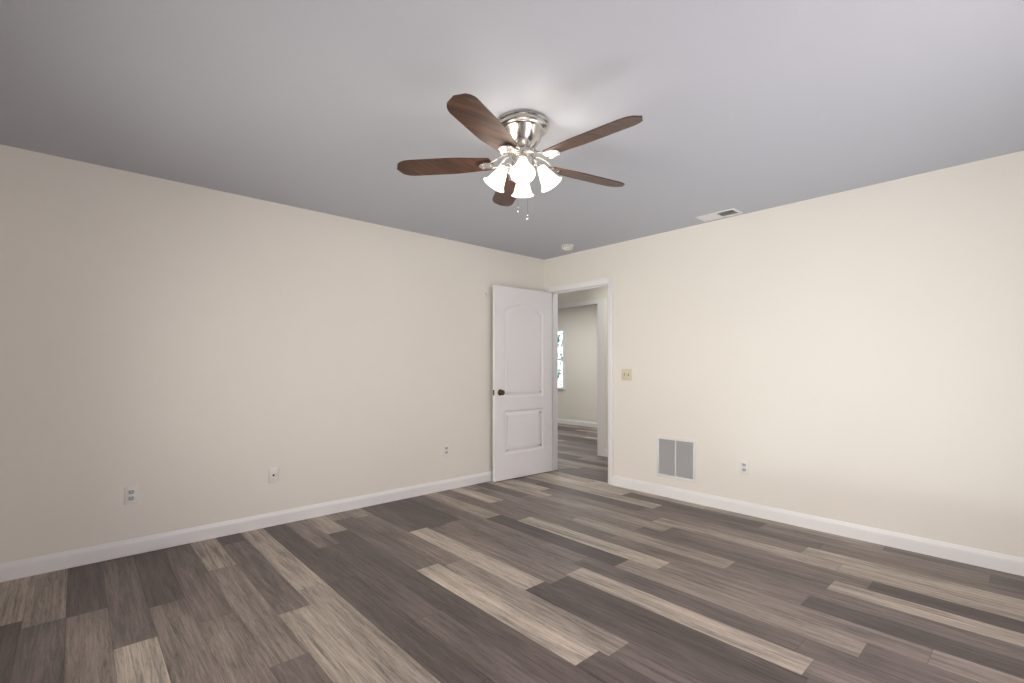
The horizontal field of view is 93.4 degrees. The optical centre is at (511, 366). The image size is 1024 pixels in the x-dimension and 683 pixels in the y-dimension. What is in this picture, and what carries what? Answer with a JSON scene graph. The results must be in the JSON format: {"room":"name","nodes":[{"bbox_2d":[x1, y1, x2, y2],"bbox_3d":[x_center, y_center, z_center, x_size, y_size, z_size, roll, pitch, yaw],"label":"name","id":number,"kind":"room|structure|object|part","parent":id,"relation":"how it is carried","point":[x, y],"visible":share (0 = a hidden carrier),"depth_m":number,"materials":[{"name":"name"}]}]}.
{"room":"empty bedroom","nodes":[
{"label":"empty bedroom","id":0,"kind":"room"},
{"bbox_2d":[0,144,543,563],"bbox_3d":[-1.461,-0.020,4.032,5.070,2.440,0.120,0,0,-42],"label":"wall","id":1,"kind":"structure","parent":0,"point":[182,355],"depth_m":3.37,"materials":[{"name":"beige paint"}]},
{"bbox_2d":[124,485,137,504],"bbox_3d":[-2.426,0.820,3.073,0.070,0.115,0.008,0,0,-42],"label":"electrical outlet","id":2,"kind":"object","parent":1,"relation":"attached to","point":[130,494],"visible":1,"depth_m":3.07,"materials":[{"name":"white plastic"}]},
{"bbox_2d":[0,471,492,581],"bbox_3d":[-1.411,1.150,3.976,4.830,0.100,0.030,0,0,-42],"label":"baseboard","id":3,"kind":"structure","parent":1,"relation":"attached to","point":[18,569],"depth_m":3.35,"materials":[{"name":"white wood"}]},
{"bbox_2d":[268,467,277,482],"bbox_3d":[-1.797,0.820,3.637,0.070,0.115,0.016,0,0,-42],"label":"outlet","id":4,"kind":"object","parent":1,"relation":"attached to","point":[272,475],"visible":1,"depth_m":3.63,"materials":[{"name":"white plastic"}]},
{"bbox_2d":[443,444,448,456],"bbox_3d":[-0.638,0.815,4.689,0.070,0.115,0.008,0,0,-42],"label":"electrical outlet","id":5,"kind":"object","parent":1,"relation":"attached to","point":[446,450],"visible":1,"depth_m":4.69,"materials":[{"name":"white plastic"}]},
{"bbox_2d":[0,423,1023,682],"bbox_3d":[-0.305,1.250,5.393,8.610,0.100,9.650,0,0,-42],"label":"floor","id":6,"kind":"structure","parent":0,"point":[574,567],"depth_m":2.45,"materials":[{"name":"plastic"}]},
{"bbox_2d":[0,0,1023,259],"bbox_3d":[-0.305,-1.290,5.393,8.610,0.100,9.650,0,0,-42],"label":"ceiling","id":7,"kind":"structure","parent":0,"point":[340,106],"depth_m":2.22,"materials":[{"name":"paint"}]},
{"bbox_2d":[397,93,642,220],"bbox_3d":[0.097,-0.992,2.439,1.260,0.497,1.238,0,0,-42],"label":"ceiling fan","id":8,"kind":"object","parent":7,"relation":"hanging from","point":[516,134],"depth_m":2.38,"materials":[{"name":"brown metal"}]},
{"bbox_3d":[0.054,-0.960,2.459,0.326,0.134,0.326,0,0,-42],"label":"ceiling fan shade","id":9,"kind":"part","parent":8,"relation":"part of","materials":[{"name":"white glass"}]},
{"bbox_2d":[561,244,573,249],"bbox_3d":[0.571,-1.220,4.958,0.132,0.040,0.132,0,0,-42],"label":"smoke detector","id":10,"kind":"object","parent":7,"relation":"attached to","point":[568,247],"visible":1,"depth_m":4.92,"materials":[{"name":"white plastic"}]},
{"bbox_2d":[696,208,742,221],"bbox_3d":[1.689,-1.236,3.939,0.165,0.009,0.315,0,0,-42],"label":"ceiling vent","id":11,"kind":"object","parent":7,"relation":"in","point":[719,214],"visible":1,"depth_m":3.94,"materials":[{"name":"white metal"}]},
{"bbox_2d":[558,305,596,422],"bbox_3d":[2.204,-0.020,8.947,0.120,2.440,7.500,0,0,-42],"label":"wall","id":12,"kind":"structure","parent":0,"point":[577,398],"depth_m":9.78,"materials":[{"name":"beige paint"}]},
{"bbox_2d":[558,328,564,389],"bbox_3d":[0.729,-0.150,10.526,0.132,1.300,1.200,0,0,-42],"label":"window","id":13,"kind":"structure","parent":12,"relation":"in","point":[561,358],"depth_m":10.26,"materials":[{"name":"white glass"}]},
{"bbox_2d":[558,418,596,427],"bbox_3d":[2.154,1.150,8.902,0.014,0.100,7.500,0,0,-42],"label":"baseboard","id":14,"kind":"structure","parent":12,"relation":"attached to","point":[578,423],"depth_m":9.80,"materials":[{"name":"white wood"}]},
{"bbox_2d":[558,286,607,448],"bbox_3d":[0.468,-0.020,7.379,0.120,2.440,7.500,0,0,-42],"label":"wall","id":15,"kind":"structure","parent":0,"point":[585,295],"depth_m":6.48,"materials":[{"name":"beige paint"}]},
{"bbox_2d":[558,298,604,456],"bbox_3d":[-0.384,0.146,8.310,0.137,2.107,4.975,0,0,-42],"label":"trim","id":16,"kind":"structure","parent":15,"relation":"attached to","point":[600,303],"depth_m":6.47,"materials":[{"name":"white wood"}]},
{"bbox_2d":[544,150,1023,557],"bbox_3d":[1.894,-0.020,4.011,0.120,2.440,4.410,0,0,-42],"label":"wall","id":17,"kind":"structure","parent":0,"point":[854,356],"depth_m":3.40,"materials":[{"name":"beige paint"}]},
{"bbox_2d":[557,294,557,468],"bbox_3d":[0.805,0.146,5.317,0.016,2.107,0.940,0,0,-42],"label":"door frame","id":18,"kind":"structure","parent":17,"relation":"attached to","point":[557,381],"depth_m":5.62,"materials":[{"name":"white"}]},
{"bbox_2d":[545,277,612,484],"bbox_3d":[0.755,0.169,5.271,0.122,2.063,0.852,0,0,-42],"label":"door frame","id":19,"kind":"structure","parent":17,"relation":"in","point":[554,380],"depth_m":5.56,"materials":[{"name":"white wood"}]},
{"bbox_2d":[493,285,550,481],"bbox_3d":[0.114,0.175,5.260,0.815,2.030,0.152,0,0,-42],"label":"door","id":20,"kind":"structure","parent":19,"relation":"attached to","point":[522,380],"depth_m":5.21,"materials":[{"name":"white wood"}]},
{"bbox_3d":[-0.149,0.270,5.022,0.106,0.066,0.152,0,0,-42],"label":"door knob","id":21,"kind":"part","parent":20,"relation":"part of","materials":[{"name":"brown metal"}]},
{"bbox_2d":[622,369,631,380],"bbox_3d":[1.126,0.080,4.758,0.018,0.115,0.116,0,0,-42],"label":"light switch","id":22,"kind":"object","parent":17,"relation":"attached to","point":[626,374],"visible":1,"depth_m":4.75,"materials":[{"name":"beige plastic"}]},
{"bbox_2d":[656,435,695,482],"bbox_3d":[1.482,0.832,4.370,0.010,0.375,0.385,0,0,-42],"label":"air vent","id":23,"kind":"object","parent":17,"relation":"in","point":[676,458],"visible":1,"depth_m":4.36,"materials":[{"name":"white metal"}]},
{"bbox_2d":[740,460,748,474],"bbox_3d":[1.887,0.820,3.922,0.008,0.115,0.070,0,0,-42],"label":"electrical outlet","id":24,"kind":"object","parent":17,"relation":"attached to","point":[744,466],"visible":1,"depth_m":3.92,"materials":[{"name":"white plastic"}]},
{"bbox_2d":[612,475,1023,575],"bbox_3d":[2.160,1.150,3.616,0.014,0.100,3.409,0,0,-42],"label":"baseboard","id":25,"kind":"structure","parent":17,"relation":"attached to","point":[963,554],"depth_m":3.40,"materials":[{"name":"white wood"}]}
]}

